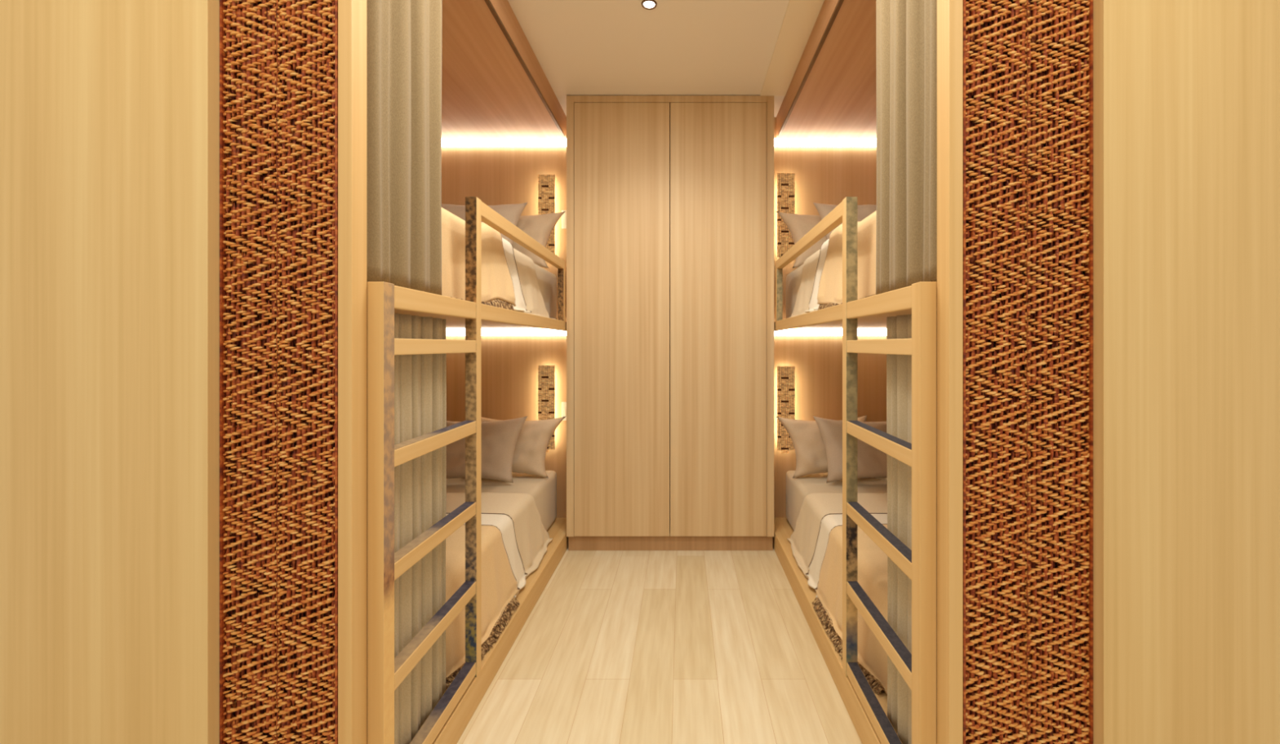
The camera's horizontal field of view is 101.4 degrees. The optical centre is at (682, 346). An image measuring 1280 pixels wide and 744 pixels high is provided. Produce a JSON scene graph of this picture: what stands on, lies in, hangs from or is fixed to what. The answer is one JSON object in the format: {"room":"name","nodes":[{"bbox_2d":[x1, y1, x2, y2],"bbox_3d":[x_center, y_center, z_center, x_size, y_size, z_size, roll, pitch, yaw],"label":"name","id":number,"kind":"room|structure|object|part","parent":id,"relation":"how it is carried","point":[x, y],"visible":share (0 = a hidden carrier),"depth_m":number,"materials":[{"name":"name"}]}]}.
{"room":"dormitory","nodes":[
{"label":"dormitory","id":0,"kind":"room"},
{"bbox_2d":[0,0,219,743],"bbox_3d":[-1.776,-0.220,1.090,1.647,2.720,0.080,0,0,0],"label":"wall","id":1,"kind":"structure","parent":0,"point":[109,109],"depth_m":1.05,"materials":[{"name":"brown wood"}]},
{"bbox_2d":[219,0,337,743],"bbox_3d":[-0.831,-0.080,1.088,0.242,2.440,0.024,0,0,0],"label":"wall panel","id":2,"kind":"object","parent":1,"relation":"attached to","point":[278,59],"visible":1,"depth_m":1.08,"materials":[{"name":"brown wicker"}]},
{"bbox_3d":[-0.836,-0.080,1.079,0.004,2.440,0.002,0,0,0],"label":"seam cord","id":3,"kind":"part","parent":2,"relation":"part of","materials":[{"name":"brown fabric"}]},
{"bbox_2d":[441,0,566,137],"bbox_3d":[-1.163,-1.323,2.151,0.925,0.126,2.038,0,0,0],"label":"trim","id":4,"kind":"structure","parent":1,"relation":"attached to","point":[486,91],"depth_m":2.51,"materials":[{"name":"brown wood"}]},
{"bbox_2d":[507,0,789,117],"bbox_3d":[-0.065,-1.437,2.216,3.270,0.100,2.168,0,0,0],"label":"ceiling","id":5,"kind":"structure","parent":0,"point":[582,47],"depth_m":2.40,"materials":[{"name":"white paint"}]},
{"bbox_2d":[641,0,657,9],"bbox_3d":[-0.134,-1.384,2.120,0.063,0.006,0.063,0,0,0],"label":"recessed light","id":6,"kind":"object","parent":5,"relation":"in","point":[646,4],"visible":1,"depth_m":2.12,"materials":[{"name":"white metal"}]},
{"bbox_2d":[760,0,824,96],"bbox_3d":[0.499,-1.384,2.014,0.138,0.006,1.749,0,0,0],"label":"trim","id":7,"kind":"structure","parent":5,"relation":"attached to","point":[801,16],"depth_m":2.40,"materials":[{"name":"beige paint"}]},
{"bbox_2d":[456,547,862,743],"bbox_3d":[-0.050,1.190,0.850,5.100,0.100,4.900,0,0,0],"label":"floor","id":8,"kind":"structure","parent":0,"point":[617,647],"depth_m":1.89,"materials":[{"name":"brown wood"}]},
{"bbox_2d":[337,0,366,743],"bbox_3d":[-0.695,-0.080,1.103,0.028,2.440,0.053,0,0,0],"label":"trim","id":9,"kind":"structure","parent":8,"relation":"on","point":[352,14],"depth_m":1.08,"materials":[{"name":"brown wood"}]},
{"bbox_2d":[366,196,568,743],"bbox_3d":[-1.134,0.336,2.149,0.978,1.608,2.038,0,0,0],"label":"bunk bed","id":10,"kind":"object","parent":8,"relation":"on","point":[447,722],"visible":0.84,"depth_m":1.43,"materials":[{"name":"brown wood"}]},
{"bbox_3d":[-0.663,0.451,1.152,0.037,1.179,0.043,0,0,0],"label":"ladder post","id":11,"kind":"part","parent":10,"relation":"part of","materials":[{"name":"brown wood"}]},
{"bbox_2d":[366,310,446,743],"bbox_3d":[-0.705,0.477,1.347,0.034,1.113,0.409,0,0,0],"label":"curtain","id":12,"kind":"object","parent":10,"relation":"hanging from","point":[420,380],"visible":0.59,"depth_m":1.37,"materials":[{"name":"fabric"}]},
{"bbox_2d":[366,263,556,319],"bbox_3d":[-1.171,-0.279,2.165,0.850,0.300,1.930,0,0,0],"label":"mattress","id":13,"kind":"object","parent":10,"relation":"on","point":[547,281],"visible":0.12,"depth_m":2.91,"materials":[{"name":"beige fabric"}]},
{"bbox_2d":[404,208,515,310],"bbox_3d":[-1.084,-0.299,1.690,0.822,0.340,0.949,0,0,0],"label":"duvet","id":14,"kind":"object","parent":13,"relation":"on","point":[497,286],"visible":0.24,"depth_m":1.87,"materials":[{"name":"beige fabric"}]},
{"bbox_2d":[441,202,527,244],"bbox_3d":[-1.148,-0.614,2.794,0.604,0.341,0.173,0,0,0],"label":"pillow","id":15,"kind":"object","parent":13,"relation":"on","point":[512,213],"visible":0.17,"depth_m":2.79,"materials":[{"name":"beige fabric"}]},
{"bbox_2d":[502,237,555,319],"bbox_3d":[-1.083,-0.298,2.400,0.824,0.321,0.761,0,0,0],"label":"throw blanket","id":16,"kind":"object","parent":13,"relation":"on","point":[529,300],"visible":0.22,"depth_m":2.40,"materials":[{"name":"fabric"}]},
{"bbox_2d":[511,211,565,268],"bbox_3d":[-0.971,-0.599,2.967,0.613,0.336,0.164,0,0,5],"label":"pillow","id":17,"kind":"object","parent":13,"relation":"on","point":[540,228],"visible":0.34,"depth_m":2.92,"materials":[{"name":"beige fabric"}]},
{"bbox_3d":[-0.663,0.286,1.660,0.036,1.508,0.040,0,0,0],"label":"ladder post","id":18,"kind":"part","parent":10,"relation":"part of","materials":[{"name":"brown wood"}]},
{"bbox_3d":[-0.658,-0.111,2.156,0.022,0.052,1.962,0,0,0],"label":"rail","id":19,"kind":"part","parent":10,"relation":"part of","materials":[{"name":"brown wood"}]},
{"bbox_2d":[446,471,556,531],"bbox_3d":[-1.171,0.889,2.165,0.850,0.300,1.930,0,0,0],"label":"mattress","id":20,"kind":"object","parent":10,"relation":"on","point":[543,490],"visible":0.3,"depth_m":2.83,"materials":[{"name":"beige fabric"}]},
{"bbox_2d":[445,524,519,690],"bbox_3d":[-1.072,0.869,1.690,0.846,0.339,0.950,0,0,0],"label":"duvet","id":21,"kind":"object","parent":20,"relation":"on","point":[499,582],"visible":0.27,"depth_m":1.90,"materials":[{"name":"beige fabric"}]},
{"bbox_2d":[446,416,527,483],"bbox_3d":[-1.148,0.554,2.796,0.614,0.341,0.171,0,0,-6],"label":"pillow","id":22,"kind":"object","parent":20,"relation":"on","point":[499,438],"visible":0.47,"depth_m":2.75,"materials":[{"name":"beige fabric"}]},
{"bbox_2d":[445,492,552,598],"bbox_3d":[-1.082,0.871,2.400,0.824,0.320,0.760,0,0,0],"label":"throw blanket","id":23,"kind":"object","parent":20,"relation":"on","point":[526,540],"visible":0.33,"depth_m":2.39,"materials":[{"name":"fabric"}]},
{"bbox_2d":[481,416,565,478],"bbox_3d":[-0.971,0.569,2.968,0.613,0.336,0.167,0,0,5],"label":"pillow","id":24,"kind":"object","parent":20,"relation":"on","point":[534,437],"visible":0.49,"depth_m":2.91,"materials":[{"name":"beige fabric"}]},
{"bbox_3d":[-0.661,-0.443,2.283,0.031,0.046,1.204,0,0,0],"label":"guard rail","id":25,"kind":"part","parent":10,"relation":"part of","materials":[{"name":"brown wood"}]},
{"bbox_3d":[-0.661,-0.278,2.864,0.032,0.284,0.038,0,0,0],"label":"guard post","id":26,"kind":"part","parent":10,"relation":"part of","materials":[{"name":"brown wood"}]},
{"bbox_2d":[566,95,773,551],"bbox_3d":[-0.066,-0.121,3.029,1.148,2.523,0.279,0,0,0],"label":"wardrobe","id":27,"kind":"object","parent":8,"relation":"on","point":[670,198],"visible":1,"depth_m":2.89,"materials":[{"name":"brown wood"}]},
{"bbox_3d":[-0.334,-0.146,2.900,0.528,2.398,0.020,0,0,0],"label":"door","id":28,"kind":"part","parent":27,"relation":"part of","materials":[{"name":"brown wood"}]},
{"bbox_3d":[0.200,-0.146,2.900,0.532,2.398,0.020,0,0,0],"label":"door","id":29,"kind":"part","parent":27,"relation":"part of","materials":[{"name":"brown wood"}]},
{"bbox_2d":[773,196,937,743],"bbox_3d":[1.003,0.336,2.149,0.978,1.608,2.038,0,0,0],"label":"bunk bed","id":30,"kind":"object","parent":8,"relation":"on","point":[867,710],"visible":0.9,"depth_m":1.42,"materials":[{"name":"brown wood"}]},
{"bbox_3d":[0.530,-0.278,2.864,0.032,0.284,0.038,0,0,0],"label":"guard post","id":31,"kind":"part","parent":30,"relation":"part of","materials":[{"name":"brown wood"}]},
{"bbox_2d":[786,264,803,318],"bbox_3d":[1.040,-0.279,2.165,0.850,0.300,1.930,0,0,0],"label":"mattress","id":32,"kind":"object","parent":30,"relation":"on","point":[793,278],"visible":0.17,"depth_m":2.92,"materials":[{"name":"beige fabric"}]},
{"bbox_2d":[776,211,826,268],"bbox_3d":[0.840,-0.599,2.965,0.614,0.336,0.161,0,0,-4],"label":"pillow","id":33,"kind":"object","parent":32,"relation":"on","point":[798,225],"visible":0.25,"depth_m":2.92,"materials":[{"name":"beige fabric"}]},
{"bbox_2d":[788,239,829,318],"bbox_3d":[0.949,-0.298,2.400,0.828,0.321,0.761,0,0,0],"label":"duvet","id":34,"kind":"object","parent":32,"relation":"on","point":[806,300],"visible":0.23,"depth_m":2.42,"materials":[{"name":"fabric"}]},
{"bbox_2d":[813,202,876,239],"bbox_3d":[1.017,-0.614,2.794,0.604,0.341,0.166,0,0,0],"label":"pillow","id":35,"kind":"object","parent":32,"relation":"on","point":[864,211],"visible":0.11,"depth_m":2.79,"materials":[{"name":"beige fabric"}]},
{"bbox_2d":[817,210,937,310],"bbox_3d":[0.953,-0.299,1.690,0.822,0.338,0.949,0,0,0],"label":"throw blanket","id":36,"kind":"object","parent":32,"relation":"on","point":[830,286],"visible":0.13,"depth_m":1.87,"materials":[{"name":"beige fabric"}]},
{"bbox_3d":[0.530,-0.443,2.283,0.031,0.046,1.204,0,0,0],"label":"guard rail","id":37,"kind":"part","parent":30,"relation":"part of","materials":[{"name":"brown wood"}]},
{"bbox_2d":[786,471,887,530],"bbox_3d":[1.040,0.889,2.165,0.850,0.300,1.930,0,0,0],"label":"mattress","id":38,"kind":"object","parent":30,"relation":"on","point":[797,488],"visible":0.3,"depth_m":2.83,"materials":[{"name":"beige fabric"}]},
{"bbox_2d":[775,415,866,478],"bbox_3d":[0.840,0.569,2.964,0.613,0.336,0.168,0,0,-5],"label":"pillow","id":39,"kind":"object","parent":38,"relation":"on","point":[806,437],"visible":0.45,"depth_m":2.91,"materials":[{"name":"beige fabric"}]},
{"bbox_2d":[786,493,887,597],"bbox_3d":[0.951,0.871,2.400,0.825,0.320,0.761,0,0,0],"label":"duvet","id":40,"kind":"object","parent":38,"relation":"on","point":[820,513],"visible":0.3,"depth_m":2.39,"materials":[{"name":"fabric"}]},
{"bbox_2d":[812,524,887,696],"bbox_3d":[0.941,0.868,1.690,0.846,0.340,0.949,0,0,0],"label":"throw blanket","id":41,"kind":"object","parent":38,"relation":"on","point":[872,562],"visible":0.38,"depth_m":1.80,"materials":[{"name":"beige fabric"}]},
{"bbox_2d":[813,416,887,483],"bbox_3d":[1.017,0.554,2.796,0.610,0.341,0.166,0,0,3],"label":"pillow","id":42,"kind":"object","parent":38,"relation":"on","point":[872,463],"visible":0.3,"depth_m":2.75,"materials":[{"name":"beige fabric"}]},
{"bbox_3d":[0.527,-0.111,2.156,0.022,0.052,1.962,0,0,0],"label":"rail","id":43,"kind":"part","parent":30,"relation":"part of","materials":[{"name":"brown wood"}]},
{"bbox_3d":[0.532,0.286,1.660,0.036,1.508,0.040,0,0,0],"label":"ladder post","id":44,"kind":"part","parent":30,"relation":"part of","materials":[{"name":"brown wood"}]},
{"bbox_2d":[886,311,937,743],"bbox_3d":[0.574,0.477,1.295,0.033,1.113,0.305,0,0,0],"label":"curtain","id":45,"kind":"object","parent":30,"relation":"hanging from","point":[899,367],"visible":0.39,"depth_m":1.35,"materials":[{"name":"fabric"}]},
{"bbox_3d":[0.532,0.451,1.152,0.037,1.179,0.043,0,0,0],"label":"ladder post","id":46,"kind":"part","parent":30,"relation":"part of","materials":[{"name":"brown wood"}]},
{"bbox_2d":[937,0,963,743],"bbox_3d":[0.564,-0.080,1.103,0.028,2.440,0.053,0,0,0],"label":"trim","id":47,"kind":"structure","parent":8,"relation":"on","point":[949,12],"depth_m":1.08,"materials":[{"name":"brown wood"}]},
{"bbox_2d":[441,117,886,517],"bbox_3d":[-0.065,-0.123,3.230,3.270,2.527,0.120,0,0,0],"label":"wall","id":48,"kind":"structure","parent":0,"point":[495,175],"depth_m":3.17,"materials":[{"name":"brown wood"}]},
{"bbox_2d":[441,138,566,146],"bbox_3d":[-1.135,-1.227,3.155,0.972,0.044,0.027,0,0,0],"label":"led strip","id":49,"kind":"object","parent":48,"relation":"attached to","point":[445,142],"visible":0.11,"depth_m":3.14,"materials":[{"name":"beige plastic"}]},
{"bbox_2d":[445,328,566,336],"bbox_3d":[-1.136,-0.083,3.155,0.970,0.044,0.027,0,0,0],"label":"led strip","id":50,"kind":"object","parent":48,"relation":"attached to","point":[449,332],"visible":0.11,"depth_m":3.14,"materials":[{"name":"beige plastic"}]},
{"bbox_2d":[484,0,564,137],"bbox_3d":[-0.709,-1.255,2.135,0.015,0.009,1.990,0,0,0],"label":"track","id":51,"kind":"object","parent":48,"relation":"attached to","point":[489,4],"visible":1,"depth_m":2.29,"materials":[{"name":"brown wood"}]},
{"bbox_2d":[366,0,442,295],"bbox_3d":[-0.705,-0.697,1.327,0.036,1.102,0.375,0,0,0],"label":"curtain","id":52,"kind":"object","parent":51,"relation":"hanging from","point":[404,37],"visible":0.86,"depth_m":1.30,"materials":[{"name":"fabric"}]},
{"bbox_2d":[537,365,555,453],"bbox_3d":[-0.808,0.375,3.138,0.098,0.517,0.064,0,0,0],"label":"wall lamp","id":53,"kind":"object","parent":48,"relation":"attached to","point":[546,374],"visible":0.68,"depth_m":3.11,"materials":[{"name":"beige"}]},
{"bbox_2d":[537,174,555,262],"bbox_3d":[-0.808,-0.761,3.138,0.098,0.517,0.064,0,0,0],"label":"wall lamp","id":54,"kind":"object","parent":48,"relation":"attached to","point":[546,183],"visible":0.48,"depth_m":3.11,"materials":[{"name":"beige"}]},
{"bbox_2d":[561,402,566,420],"bbox_3d":[-0.695,0.395,3.161,0.070,0.110,0.017,0,0,0],"label":"wall switch","id":55,"kind":"object","parent":48,"relation":"attached to","point":[563,404],"visible":0.36,"depth_m":3.16,"materials":[{"name":"beige plastic"}]},
{"bbox_2d":[561,210,566,228],"bbox_3d":[-0.695,-0.765,3.161,0.070,0.110,0.017,0,0,0],"label":"wall switch","id":56,"kind":"object","parent":48,"relation":"attached to","point":[564,215],"visible":0.47,"depth_m":3.16,"materials":[{"name":"beige plastic"}]},
{"bbox_2d":[777,366,795,453],"bbox_3d":[0.618,0.380,3.138,0.103,0.517,0.064,0,0,0],"label":"wall lamp","id":57,"kind":"object","parent":48,"relation":"attached to","point":[785,375],"visible":0.91,"depth_m":3.11,"materials":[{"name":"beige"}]},
{"bbox_2d":[777,173,795,257],"bbox_3d":[0.618,-0.771,3.138,0.103,0.517,0.064,0,0,0],"label":"wall lamp","id":58,"kind":"object","parent":48,"relation":"attached to","point":[785,181],"visible":0.7,"depth_m":3.11,"materials":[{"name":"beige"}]},
{"bbox_2d":[777,0,844,137],"bbox_3d":[0.578,-1.255,2.135,0.015,0.009,1.990,0,0,0],"label":"track","id":59,"kind":"object","parent":48,"relation":"attached to","point":[839,4],"visible":1,"depth_m":2.29,"materials":[{"name":"brown wood"}]},
{"bbox_2d":[875,0,937,294],"bbox_3d":[0.574,-0.697,1.327,0.036,1.102,0.375,0,0,0],"label":"curtain","id":60,"kind":"object","parent":59,"relation":"hanging from","point":[906,30],"visible":0.91,"depth_m":1.36,"materials":[{"name":"fabric"}]},
{"bbox_2d":[773,138,876,146],"bbox_3d":[1.004,-1.227,3.155,0.972,0.044,0.027,0,0,0],"label":"led strip","id":61,"kind":"object","parent":48,"relation":"attached to","point":[777,142],"visible":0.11,"depth_m":3.14,"materials":[{"name":"beige plastic"}]},
{"bbox_2d":[773,328,886,336],"bbox_3d":[1.005,-0.083,3.155,0.970,0.044,0.027,0,0,0],"label":"led strip","id":62,"kind":"object","parent":48,"relation":"attached to","point":[789,332],"visible":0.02,"depth_m":3.14,"materials":[{"name":"beige plastic"}]},
{"bbox_2d":[1093,0,1279,743],"bbox_3d":[1.673,-0.220,1.090,1.654,2.720,0.080,0,0,0],"label":"wall","id":63,"kind":"structure","parent":0,"point":[1186,93],"depth_m":1.05,"materials":[{"name":"brown wood"}]},
{"bbox_2d":[776,0,876,137],"bbox_3d":[1.032,-1.323,2.151,0.925,0.126,2.038,0,0,0],"label":"trim","id":64,"kind":"structure","parent":63,"relation":"attached to","point":[837,99],"depth_m":2.51,"materials":[{"name":"brown wood"}]},
{"bbox_2d":[963,0,1093,743],"bbox_3d":[0.713,-0.080,1.088,0.266,2.440,0.024,0,0,0],"label":"wall panel","id":65,"kind":"object","parent":63,"relation":"attached to","point":[1028,64],"visible":1,"depth_m":1.08,"materials":[{"name":"brown wicker"}]},
{"bbox_3d":[0.712,-0.080,1.079,0.004,2.440,0.002,0,0,0],"label":"seam cord","id":66,"kind":"part","parent":65,"relation":"part of","materials":[{"name":"brown fabric"}]}
]}

